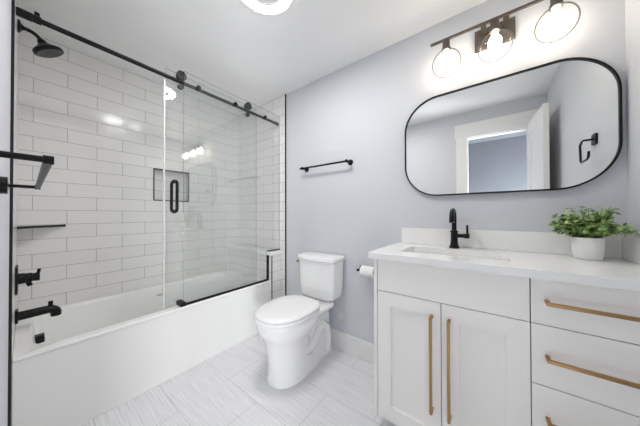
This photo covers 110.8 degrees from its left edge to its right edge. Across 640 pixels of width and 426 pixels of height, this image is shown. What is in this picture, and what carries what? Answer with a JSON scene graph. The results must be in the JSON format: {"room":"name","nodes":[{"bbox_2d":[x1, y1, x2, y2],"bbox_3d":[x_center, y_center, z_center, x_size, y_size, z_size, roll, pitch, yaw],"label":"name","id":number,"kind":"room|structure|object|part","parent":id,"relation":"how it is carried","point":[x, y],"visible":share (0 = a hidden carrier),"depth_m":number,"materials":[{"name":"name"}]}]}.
{"room":"bathroom","nodes":[
{"label":"bathroom","id":0,"kind":"room"},
{"bbox_2d":[0,0,10,425],"bbox_3d":[-0.439,-0.050,0.239,4.188,2.315,0.060,0,-1,37],"label":"wall","id":1,"kind":"structure","parent":0,"point":[5,5],"depth_m":0.72,"materials":[{"name":"white paint"}]},
{"bbox_2d":[8,0,14,425],"bbox_3d":[-1.299,-0.042,0.930,0.006,2.315,0.008,0,-1,37],"label":"trim","id":2,"kind":"structure","parent":1,"relation":"attached to","point":[12,1],"depth_m":0.93,"materials":[{"name":"black metal"}]},
{"bbox_2d":[11,0,18,425],"bbox_3d":[-1.617,-0.039,1.168,0.788,2.315,0.008,0,-1,37],"label":"tiled wall","id":3,"kind":"structure","parent":1,"relation":"attached to","point":[16,51],"depth_m":1.10,"materials":[{"name":"white tile"}]},
{"bbox_2d":[15,265,40,294],"bbox_3d":[-1.632,0.364,1.237,0.144,0.144,0.087,0,-1,37],"label":"shower valve","id":4,"kind":"object","parent":3,"relation":"attached to","point":[20,278],"visible":0.94,"depth_m":1.22,"materials":[{"name":"black metal"}]},
{"bbox_3d":[-1.655,0.364,1.205,0.144,0.144,0.008,0,-1,37],"label":"plate","id":5,"kind":"part","parent":4,"relation":"part of","materials":[{"name":"black metal"}]},
{"bbox_3d":[-1.612,0.352,1.263,0.048,0.068,0.021,0,-1,37],"label":"handle","id":6,"kind":"part","parent":4,"relation":"part of","materials":[{"name":"black metal"}]},
{"bbox_2d":[15,300,61,323],"bbox_3d":[-1.608,0.562,1.267,0.068,0.090,0.165,0,-1,37],"label":"tub spout","id":7,"kind":"object","parent":3,"relation":"attached to","point":[54,310],"visible":0.97,"depth_m":1.25,"materials":[{"name":"black metal"}]},
{"bbox_3d":[-1.605,0.574,1.270,0.048,0.067,0.156,0,-1,37],"label":"spout","id":8,"kind":"part","parent":7,"relation":"part of","materials":[{"name":"black metal"}]},
{"bbox_2d":[18,19,63,57],"bbox_3d":[-1.611,-0.987,1.280,0.132,0.152,0.167,0,-1,37],"label":"shower","id":9,"kind":"object","parent":3,"relation":"attached to","point":[43,49],"visible":1,"depth_m":1.26,"materials":[{"name":"black metal"}]},
{"bbox_3d":[-1.631,-1.011,1.253,0.019,0.055,0.090,0,-1,37],"label":"arm","id":10,"kind":"part","parent":9,"relation":"part of","materials":[{"name":"black metal"}]},
{"bbox_2d":[17,224,65,228],"bbox_3d":[-1.785,0.087,1.426,0.205,0.015,0.202,0,-1,37],"label":"corner shelf","id":11,"kind":"object","parent":3,"relation":"attached to","point":[63,225],"visible":1,"depth_m":1.42,"materials":[{"name":"metal"}]},
{"bbox_2d":[0,151,53,193],"bbox_3d":[-0.621,-0.076,0.456,0.566,0.046,0.067,0,-1,37],"label":"towel bar","id":12,"kind":"object","parent":1,"relation":"attached to","point":[47,161],"visible":1,"depth_m":0.35,"materials":[{"name":"black metal"}]},
{"bbox_3d":[-0.829,-0.074,0.612,0.046,0.046,0.067,0,-1,37],"label":"post","id":13,"kind":"part","parent":12,"relation":"part of","materials":[{"name":"black metal"}]},
{"bbox_3d":[-0.413,-0.078,0.300,0.046,0.046,0.067,0,-1,37],"label":"post","id":14,"kind":"part","parent":12,"relation":"part of","materials":[{"name":"black metal"}]},
{"bbox_2d":[17,30,238,311],"bbox_3d":[-1.500,-0.032,2.078,0.120,2.315,1.603,0,-1,37],"label":"wall","id":15,"kind":"structure","parent":0,"point":[100,121],"depth_m":1.77,"materials":[{"name":"tile"}]},
{"bbox_2d":[153,168,188,201],"bbox_3d":[-1.408,-0.258,2.103,0.008,0.292,0.299,0,-1,37],"label":"trim","id":16,"kind":"structure","parent":15,"relation":"attached to","point":[153,168],"depth_m":2.06,"materials":[{"name":"black metal"}]},
{"bbox_2d":[81,333,395,425],"bbox_3d":[-0.376,1.139,0.319,4.200,0.060,3.250,0,-1,37],"label":"floor","id":17,"kind":"structure","parent":0,"point":[231,387],"depth_m":1.33,"materials":[{"name":"tile"}]},
{"bbox_2d":[12,270,269,425],"bbox_3d":[-1.201,0.884,1.758,0.725,0.474,1.443,0,-1,37],"label":"bathtub","id":18,"kind":"object","parent":17,"relation":"on","point":[77,365],"visible":0.86,"depth_m":1.39,"materials":[{"name":"white ceramic"}]},
{"bbox_3d":[-1.622,0.726,1.277,0.043,0.045,0.039,-1,-1,42],"label":"overflow plate","id":19,"kind":"part","parent":18,"relation":"part of","materials":[{"name":"black metal"}]},
{"bbox_2d":[12,270,269,362],"bbox_3d":[-1.201,0.842,1.759,0.725,0.390,1.443,0,-1,37],"label":"basin","id":20,"kind":"object","parent":18,"relation":"in","point":[132,326],"depth_m":1.56,"materials":[{"name":"white ceramic"}]},
{"bbox_2d":[176,299,185,306],"bbox_3d":[-0.969,0.629,1.541,0.076,0.030,0.033,0,-1,37],"label":"guide","id":21,"kind":"object","parent":18,"relation":"on","point":[180,303],"visible":1,"depth_m":1.53,"materials":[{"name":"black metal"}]},
{"bbox_2d":[186,85,279,304],"bbox_3d":[-0.682,-0.172,1.894,0.023,1.638,0.892,0,-1,37],"label":"fixed glass panel","id":22,"kind":"object","parent":18,"relation":"on","point":[198,87],"visible":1,"depth_m":1.86,"materials":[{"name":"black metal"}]},
{"bbox_2d":[254,251,344,388],"bbox_3d":[-0.157,0.730,1.617,0.389,0.776,0.697,0,-1,37],"label":"toilet","id":23,"kind":"object","parent":17,"relation":"on","point":[295,330],"visible":1,"depth_m":1.52,"materials":[{"name":"white ceramic"}]},
{"bbox_3d":[-0.226,0.675,1.517,0.366,0.020,0.453,0,-1,37],"label":"seat","id":24,"kind":"part","parent":23,"relation":"part of","materials":[{"name":"white ceramic"}]},
{"bbox_3d":[-0.225,0.649,1.519,0.364,0.024,0.452,0,-1,37],"label":"seat lid","id":25,"kind":"part","parent":23,"relation":"part of","materials":[{"name":"white ceramic"}]},
{"bbox_3d":[-0.161,0.903,1.600,0.360,0.430,0.647,0,-1,37],"label":"bowl","id":26,"kind":"part","parent":23,"relation":"part of","materials":[{"name":"white ceramic"}]},
{"bbox_3d":[-0.005,0.362,1.813,0.378,0.036,0.205,0,-1,37],"label":"tank lid","id":27,"kind":"part","parent":23,"relation":"part of","materials":[{"name":"white ceramic"}]},
{"bbox_3d":[-0.004,0.535,1.813,0.364,0.306,0.186,0,-1,37],"label":"tank","id":28,"kind":"part","parent":23,"relation":"part of","materials":[{"name":"white ceramic"}]},
{"bbox_2d":[374,259,639,425],"bbox_3d":[0.792,0.672,1.030,0.954,0.880,0.512,0,-1,37],"label":"vanity cabinet","id":29,"kind":"object","parent":17,"relation":"on","point":[453,347],"visible":0.98,"depth_m":0.84,"materials":[{"name":"white paint"}]},
{"bbox_3d":[0.416,0.711,1.052,0.286,0.631,0.018,0,-1,37],"label":"door","id":30,"kind":"part","parent":29,"relation":"part of","materials":[{"name":"white paint"}]},
{"bbox_3d":[0.486,0.659,0.964,0.011,0.416,0.038,0,-1,37],"label":"handle","id":31,"kind":"part","parent":29,"relation":"part of","materials":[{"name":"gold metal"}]},
{"bbox_3d":[0.540,0.659,0.923,0.011,0.416,0.038,0,-1,37],"label":"handle","id":32,"kind":"part","parent":29,"relation":"part of","materials":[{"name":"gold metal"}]},
{"bbox_3d":[0.645,0.709,0.879,0.281,0.631,0.018,0,-1,37],"label":"door","id":33,"kind":"part","parent":29,"relation":"part of","materials":[{"name":"white paint"}]},
{"bbox_2d":[368,242,639,291],"bbox_3d":[0.788,0.216,1.047,0.976,0.032,0.495,0,-1,37],"label":"countertop","id":34,"kind":"structure","parent":29,"relation":"on","point":[614,273],"depth_m":0.88,"materials":[{"name":"white stone"}]},
{"bbox_2d":[411,251,506,260],"bbox_3d":[0.673,0.291,1.130,0.483,0.116,0.282,0,-1,37],"label":"sink","id":35,"kind":"object","parent":34,"relation":"in","point":[411,251],"visible":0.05,"depth_m":1.21,"materials":[{"name":"white ceramic"}]},
{"bbox_2d":[449,208,469,248],"bbox_3d":[0.765,0.087,1.222,0.100,0.228,0.144,0,-1,37],"label":"faucet","id":36,"kind":"object","parent":34,"relation":"on","point":[452,215],"visible":1,"depth_m":1.25,"materials":[{"name":"black metal"}]},
{"bbox_3d":[0.741,0.038,1.231,0.027,0.130,0.130,0,-1,37],"label":"spout","id":37,"kind":"part","parent":36,"relation":"part of","materials":[{"name":"black metal"}]},
{"bbox_3d":[0.810,0.105,1.245,0.056,0.076,0.027,0,-1,37],"label":"handle","id":38,"kind":"part","parent":36,"relation":"part of","materials":[{"name":"black metal"}]},
{"bbox_2d":[548,206,638,260],"bbox_3d":[1.141,0.084,0.946,0.234,0.227,0.199,0,-1,37],"label":"potted plant","id":39,"kind":"object","parent":34,"relation":"on","point":[587,234],"visible":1,"depth_m":0.92,"materials":[{"name":"green plant"}]},
{"bbox_3d":[1.153,0.151,0.952,0.095,0.093,0.095,0,-1,37],"label":"pot","id":40,"kind":"part","parent":39,"relation":"part of","materials":[{"name":"white ceramic"}]},
{"bbox_2d":[622,235,639,263],"bbox_3d":[1.178,0.144,0.770,0.020,0.104,0.469,0,-1,37],"label":"side splash","id":41,"kind":"object","parent":34,"relation":"on","point":[630,244],"visible":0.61,"depth_m":0.89,"materials":[{"name":"white stone"}]},
{"bbox_3d":[0.878,0.707,0.668,0.271,0.011,0.038,0,-1,37],"label":"handle","id":42,"kind":"part","parent":29,"relation":"part of","materials":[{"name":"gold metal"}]},
{"bbox_3d":[0.895,0.495,0.693,0.339,0.208,0.018,0,-1,37],"label":"drawer","id":43,"kind":"part","parent":29,"relation":"part of","materials":[{"name":"white paint"}]},
{"bbox_3d":[0.894,0.309,0.694,0.339,0.158,0.018,0,-1,37],"label":"drawer","id":44,"kind":"part","parent":29,"relation":"part of","materials":[{"name":"white paint"}]},
{"bbox_3d":[0.895,0.707,0.691,0.339,0.210,0.018,0,-1,37],"label":"drawer","id":45,"kind":"part","parent":29,"relation":"part of","materials":[{"name":"white paint"}]},
{"bbox_3d":[0.877,0.305,0.672,0.271,0.011,0.038,0,-1,37],"label":"handle","id":46,"kind":"part","parent":29,"relation":"part of","materials":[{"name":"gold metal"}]},
{"bbox_3d":[0.878,0.495,0.670,0.271,0.011,0.038,0,-1,37],"label":"handle","id":47,"kind":"part","parent":29,"relation":"part of","materials":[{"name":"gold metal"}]},
{"bbox_2d":[18,0,486,114],"bbox_3d":[-0.088,-1.231,1.061,3.800,0.060,1.783,0,-1,37],"label":"ceiling","id":48,"kind":"structure","parent":0,"point":[241,54],"depth_m":1.47,"materials":[{"name":"white paint"}]},
{"bbox_2d":[243,0,291,13],"bbox_3d":[-0.294,-1.192,1.165,0.306,0.015,0.306,0,-1,37],"label":"recessed light","id":49,"kind":"object","parent":48,"relation":"in","point":[262,6],"visible":1,"depth_m":1.26,"materials":[{"name":"white paint"}]},
{"bbox_2d":[229,249,282,300],"bbox_3d":[-0.718,0.767,2.387,0.748,0.718,0.140,0,-1,37],"label":"wall","id":50,"kind":"structure","parent":0,"point":[249,263],"depth_m":2.22,"materials":[{"name":"tile"}]},
{"bbox_2d":[227,244,283,255],"bbox_3d":[-0.717,0.391,2.378,0.766,0.034,0.156,0,-1,37],"label":"ledge cap","id":51,"kind":"object","parent":50,"relation":"on","point":[260,250],"visible":1,"depth_m":2.31,"materials":[{"name":"white stone"}]},
{"bbox_2d":[271,256,271,299],"bbox_3d":[-0.459,0.764,2.108,0.006,0.718,0.008,0,-1,37],"label":"trim","id":52,"kind":"structure","parent":50,"relation":"attached to","point":[271,256],"depth_m":2.11,"materials":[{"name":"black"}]},
{"bbox_2d":[286,0,627,343],"bbox_3d":[0.169,-0.037,1.888,3.176,2.315,0.100,0,-1,37],"label":"wall","id":53,"kind":"structure","parent":0,"point":[359,112],"depth_m":1.56,"materials":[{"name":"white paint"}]},
{"bbox_2d":[239,94,284,295],"bbox_3d":[-0.659,-0.031,2.442,0.786,2.315,0.010,0,-1,37],"label":"tiled wall","id":54,"kind":"structure","parent":53,"relation":"attached to","point":[261,141],"depth_m":2.41,"materials":[{"name":"white tile"}]},
{"bbox_2d":[16,6,278,125],"bbox_3d":[-0.910,-0.925,1.639,0.038,0.052,1.584,0,-1,37],"label":"rail","id":55,"kind":"object","parent":54,"relation":"attached to","point":[20,12],"visible":0.99,"depth_m":1.26,"materials":[{"name":"black metal"}]},
{"bbox_2d":[16,6,32,21],"bbox_3d":[-1.372,-0.922,1.024,0.038,0.038,0.046,0,-1,37],"label":"bracket","id":56,"kind":"object","parent":55,"relation":"attached to","point":[20,12],"depth_m":1.02,"materials":[{"name":"black metal"}]},
{"bbox_2d":[162,70,251,307],"bbox_3d":[-0.825,-0.179,1.778,0.114,1.628,0.749,0,-1,37],"label":"door","id":57,"kind":"structure","parent":55,"relation":"hanging from","point":[180,75],"depth_m":1.48,"materials":[{"name":"clear glass"}]},
{"bbox_3d":[-1.010,-0.114,1.531,0.114,0.236,0.028,0,-1,37],"label":"handle","id":58,"kind":"part","parent":57,"relation":"part of","materials":[{"name":"black metal"}]},
{"bbox_2d":[285,94,285,294],"bbox_3d":[-0.343,-0.034,2.203,0.008,2.315,0.012,0,-1,37],"label":"trim","id":59,"kind":"structure","parent":53,"relation":"attached to","point":[285,94],"depth_m":2.20,"materials":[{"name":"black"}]},
{"bbox_2d":[299,159,352,171],"bbox_3d":[0.038,-0.404,1.882,0.513,0.046,0.072,0,-1,37],"label":"towel bar","id":60,"kind":"object","parent":53,"relation":"attached to","point":[350,162],"visible":1,"depth_m":1.82,"materials":[{"name":"black metal"}]},
{"bbox_3d":[0.224,-0.405,1.741,0.046,0.046,0.072,0,-1,37],"label":"post","id":61,"kind":"part","parent":60,"relation":"part of","materials":[{"name":"black metal"}]},
{"bbox_2d":[336,309,346,321],"bbox_3d":[0.174,0.839,1.811,0.100,0.100,0.008,0,-1,37],"label":"cover plate","id":62,"kind":"object","parent":53,"relation":"attached to","point":[341,315],"visible":1,"depth_m":1.80,"materials":[{"name":"white paint"}]},
{"bbox_2d":[331,328,373,363],"bbox_3d":[0.114,1.047,1.850,1.132,0.145,0.016,0,-1,37],"label":"baseboard","id":63,"kind":"structure","parent":53,"relation":"attached to","point":[362,349],"depth_m":1.73,"materials":[{"name":"white paint"}]},
{"bbox_2d":[430,0,580,77],"bbox_3d":[0.919,-0.920,1.161,0.608,0.240,0.168,0,-1,37],"label":"vanity light","id":64,"kind":"object","parent":53,"relation":"attached to","point":[498,33],"visible":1,"depth_m":1.17,"materials":[{"name":"brown metal"}]},
{"bbox_2d":[441,38,450,53],"bbox_3d":[0.735,-0.975,1.287,0.048,0.060,0.048,0,-1,37],"label":"socket","id":65,"kind":"object","parent":64,"relation":"attached to","point":[445,42],"depth_m":1.27,"materials":[{"name":"brown metal"}]},
{"bbox_3d":[0.735,-0.870,1.286,0.148,0.143,0.148,0,-1,37],"label":"lamp shade","id":66,"kind":"part","parent":64,"relation":"part of","materials":[{"name":"clear glass"}]},
{"bbox_3d":[0.735,-0.903,1.286,0.058,0.090,0.058,0,-1,37],"label":"bulb","id":67,"kind":"part","parent":64,"relation":"part of","materials":[{"name":"white glass"}]},
{"bbox_2d":[489,17,500,34],"bbox_3d":[0.912,-0.977,1.153,0.048,0.060,0.048,0,-1,37],"label":"socket","id":68,"kind":"object","parent":64,"relation":"attached to","point":[494,22],"depth_m":1.14,"materials":[{"name":"brown metal"}]},
{"bbox_3d":[0.912,-0.905,1.153,0.058,0.090,0.058,0,-1,37],"label":"bulb","id":69,"kind":"part","parent":64,"relation":"part of","materials":[{"name":"white glass"}]},
{"bbox_3d":[0.912,-0.871,1.153,0.148,0.143,0.148,0,-1,37],"label":"lamp shade","id":70,"kind":"part","parent":64,"relation":"part of","materials":[{"name":"clear glass"}]},
{"bbox_3d":[0.964,-0.981,1.222,0.176,0.116,0.018,0,-1,37],"label":"plate","id":71,"kind":"part","parent":64,"relation":"part of","materials":[{"name":"brown metal"}]},
{"bbox_2d":[549,0,563,11],"bbox_3d":[1.090,-0.978,1.020,0.048,0.060,0.048,0,-1,37],"label":"socket","id":72,"kind":"object","parent":64,"relation":"attached to","point":[552,2],"depth_m":1.01,"materials":[{"name":"brown metal"}]},
{"bbox_3d":[1.090,-0.906,1.019,0.058,0.090,0.058,0,-1,37],"label":"bulb","id":73,"kind":"part","parent":64,"relation":"part of","materials":[{"name":"white glass"}]},
{"bbox_3d":[1.090,-0.873,1.019,0.148,0.143,0.148,0,-1,37],"label":"lamp shade","id":74,"kind":"part","parent":64,"relation":"part of","materials":[{"name":"clear glass"}]},
{"bbox_2d":[402,228,621,258],"bbox_3d":[0.933,0.149,1.235,0.928,0.104,0.020,0,-1,37],"label":"backsplash","id":75,"kind":"structure","parent":53,"relation":"attached to","point":[523,241],"depth_m":1.17,"materials":[{"name":"white stone"}]},
{"bbox_2d":[405,57,622,195],"bbox_3d":[0.942,-0.422,1.229,0.907,0.626,0.025,0,-1,37],"label":"wall mirror","id":76,"kind":"object","parent":53,"relation":"attached to","point":[558,124],"visible":1,"depth_m":1.14,"materials":[{"name":"black metal"}]},
{"bbox_3d":[0.362,0.426,1.629,0.187,0.044,0.076,0,-1,37],"label":"toilet paper holder","id":77,"kind":"object","parent":53,"relation":"attached to","visible":0},
{"bbox_2d":[359,265,373,277],"bbox_3d":[0.348,0.425,1.602,0.100,0.076,0.076,0,-1,37],"label":"toilet paper roll","id":78,"kind":"object","parent":77,"relation":"on","point":[367,271],"visible":0.78,"depth_m":1.57,"materials":[{"name":"white paper"}]},
{"bbox_2d":[625,0,639,236],"bbox_3d":[0.886,-0.052,0.283,0.100,2.315,1.603,0,-1,37],"label":"wall","id":79,"kind":"structure","parent":0,"point":[632,7],"depth_m":0.91,"materials":[{"name":"white paint"}]}
]}

